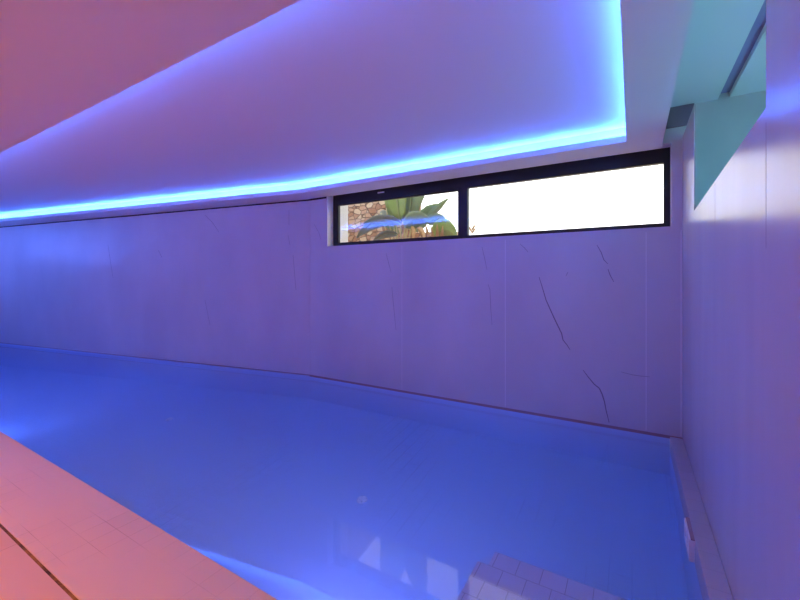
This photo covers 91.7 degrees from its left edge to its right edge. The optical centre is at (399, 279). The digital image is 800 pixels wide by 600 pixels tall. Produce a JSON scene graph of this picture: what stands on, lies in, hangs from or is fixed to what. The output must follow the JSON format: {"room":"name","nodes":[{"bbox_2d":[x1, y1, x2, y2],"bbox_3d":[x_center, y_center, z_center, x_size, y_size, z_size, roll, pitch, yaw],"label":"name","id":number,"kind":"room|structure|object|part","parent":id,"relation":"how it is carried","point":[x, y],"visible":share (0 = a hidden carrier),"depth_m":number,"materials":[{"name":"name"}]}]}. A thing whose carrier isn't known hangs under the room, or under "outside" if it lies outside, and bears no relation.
{"room":"spa","nodes":[
{"label":"spa","id":0,"kind":"room"},
{"bbox_2d":[0,528,72,599],"bbox_3d":[-6.892,1.680,2.273,15.037,0.160,4.827,0,0,31],"label":"floor","id":1,"kind":"structure","parent":0,"point":[21,577],"depth_m":2.08,"materials":[{"name":"white tile"}]},
{"bbox_2d":[0,199,309,375],"bbox_3d":[-6.402,-0.190,8.579,10.790,3.620,0.534,0,0,20],"label":"wall","id":2,"kind":"structure","parent":0,"point":[229,286],"depth_m":7.68,"materials":[{"name":"stone"}]},
{"bbox_2d":[0,0,693,226],"bbox_3d":[-5.080,-1.781,3.830,16.550,0.838,9.360,0,0,31],"label":"ceiling","id":3,"kind":"structure","parent":0,"point":[60,59],"depth_m":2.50,"materials":[{"name":"white paint"}]},
{"bbox_2d":[0,343,702,599],"bbox_3d":[-4.538,2.112,6.311,15.333,1.015,3.865,0,0,31],"label":"swimming pool","id":4,"kind":"object","parent":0,"point":[262,474],"visible":0.7,"depth_m":4.22,"materials":[{"name":"liquid"}]},
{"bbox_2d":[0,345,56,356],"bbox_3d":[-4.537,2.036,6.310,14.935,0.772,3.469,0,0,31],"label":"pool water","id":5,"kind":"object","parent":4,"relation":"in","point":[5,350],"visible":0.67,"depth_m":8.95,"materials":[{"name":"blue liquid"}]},
{"bbox_2d":[357,496,367,503],"bbox_3d":[-0.380,2.194,3.886,0.110,0.033,0.109,0,0,36],"label":"inlet","id":6,"kind":"object","parent":4,"relation":"attached to","point":[361,499],"visible":1,"depth_m":3.86,"materials":[{"name":"white plastic"}]},
{"bbox_2d":[457,552,625,599],"bbox_3d":[0.784,2.135,1.835,1.203,0.570,1.245,0,0,31],"label":"step","id":7,"kind":"structure","parent":4,"relation":"on","point":[505,577],"depth_m":2.36,"materials":[{"name":"tile"}]},
{"bbox_2d":[684,517,694,562],"bbox_3d":[1.874,1.676,2.515,0.030,0.144,0.260,0,0,31],"label":"skimmer","id":8,"kind":"object","parent":4,"relation":"attached to","point":[689,538],"visible":1,"depth_m":2.44,"materials":[{"name":"white plastic"}]},
{"bbox_2d":[310,90,765,438],"bbox_3d":[1.367,-0.190,5.111,6.400,3.620,0.544,0,0,31],"label":"wall","id":9,"kind":"structure","parent":0,"point":[584,327],"depth_m":4.68,"materials":[{"name":"stone"}]},
{"bbox_2d":[327,196,332,245],"bbox_3d":[-1.151,-0.974,6.392,0.004,0.852,0.149,0,0,31],"label":"trim","id":10,"kind":"structure","parent":9,"relation":"attached to","point":[329,198],"depth_m":6.40,"materials":[{"name":"white"}]},
{"bbox_2d":[340,205,347,242],"bbox_3d":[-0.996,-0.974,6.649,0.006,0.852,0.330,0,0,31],"label":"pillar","id":11,"kind":"structure","parent":9,"relation":"attached to","point":[343,209],"depth_m":6.68,"materials":[{"name":"white"}]},
{"bbox_2d":[333,147,669,245],"bbox_3d":[0.878,-0.974,5.293,4.615,0.852,0.072,0,0,31],"label":"window","id":12,"kind":"structure","parent":9,"relation":"in","point":[461,185],"depth_m":5.00,"materials":[{"name":"black metal"}]},
{"bbox_3d":[-0.099,-0.916,5.885,2.150,0.657,0.044,0,0,31],"label":"sash","id":13,"kind":"part","parent":12,"relation":"part of","materials":[{"name":"black metal"}]},
{"bbox_2d":[666,103,693,128],"bbox_3d":[2.808,-1.653,3.925,0.268,0.205,0.020,0,0,31],"label":"trim","id":14,"kind":"structure","parent":9,"relation":"attached to","point":[678,116],"depth_m":3.91,"materials":[{"name":"grey"}]},
{"bbox_2d":[671,0,765,106],"bbox_3d":[1.073,-1.877,-0.164,1.490,0.245,8.820,0,0,31],"label":"ceiling","id":15,"kind":"structure","parent":0,"point":[724,50],"depth_m":2.99,"materials":[{"name":"white paint"}]},
{"bbox_2d":[682,0,799,599],"bbox_3d":[0.645,-0.120,0.092,0.140,3.760,8.820,0,0,31],"label":"wall","id":16,"kind":"structure","parent":0,"point":[741,242],"depth_m":1.67,"materials":[{"name":"grey stone"}]},
{"bbox_2d":[0,524,77,599],"bbox_3d":[-5.649,1.682,4.351,15.037,0.156,0.016,0,0,31],"label":"trim","id":17,"kind":"structure","parent":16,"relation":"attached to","point":[2,527],"depth_m":2.19,"materials":[{"name":"grey metal"}]},
{"bbox_2d":[0,431,276,599],"bbox_3d":[-5.514,1.680,4.577,15.037,0.160,0.512,0,0,31],"label":"pool coping","id":18,"kind":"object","parent":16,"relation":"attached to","point":[98,548],"depth_m":2.34,"materials":[{"name":"stone"}]},
{"bbox_2d":[670,437,732,599],"bbox_3d":[1.915,1.680,2.452,0.104,0.160,3.465,0,0,31],"label":"trim","id":19,"kind":"structure","parent":16,"relation":"attached to","point":[712,579],"depth_m":2.47,"materials":[{"name":"tile"}]},
{"label":"outside","id":20,"kind":"structure","parent":0,"visible":0},
{"bbox_3d":[1.190,-0.300,11.732,22.000,0.300,10.640,0,0,31],"label":"ground","id":21,"kind":"structure","parent":20,"visible":0},
{"bbox_2d":[356,196,439,240],"bbox_3d":[-0.101,-1.776,7.938,1.893,2.652,0.805,0,0,31],"label":"banana plant","id":22,"kind":"object","parent":21,"relation":"on","point":[407,209],"visible":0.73,"depth_m":7.78,"materials":[{"name":"green plant"}]},
{"bbox_2d":[348,201,457,241],"bbox_3d":[-2.825,-2.275,11.273,9.580,3.850,0.450,0,0,31],"label":"stone wall","id":23,"kind":"structure","parent":21,"relation":"on","point":[358,214],"depth_m":9.84,"materials":[{"name":"beige stone"}]},
{"bbox_2d":[425,198,456,236],"bbox_3d":[0.790,-1.008,7.496,0.770,1.116,0.281,0,0,31],"label":"banana plant","id":24,"kind":"object","parent":21,"relation":"on","point":[441,226],"visible":0.74,"depth_m":7.48,"materials":[{"name":"green plant"}]},
{"bbox_2d":[469,225,475,234],"bbox_3d":[1.327,-0.731,7.118,0.154,0.562,0.040,0,0,35],"label":"seedling","id":25,"kind":"object","parent":21,"relation":"on","point":[473,227],"visible":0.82,"depth_m":7.11,"materials":[{"name":"green plant"}]}
]}

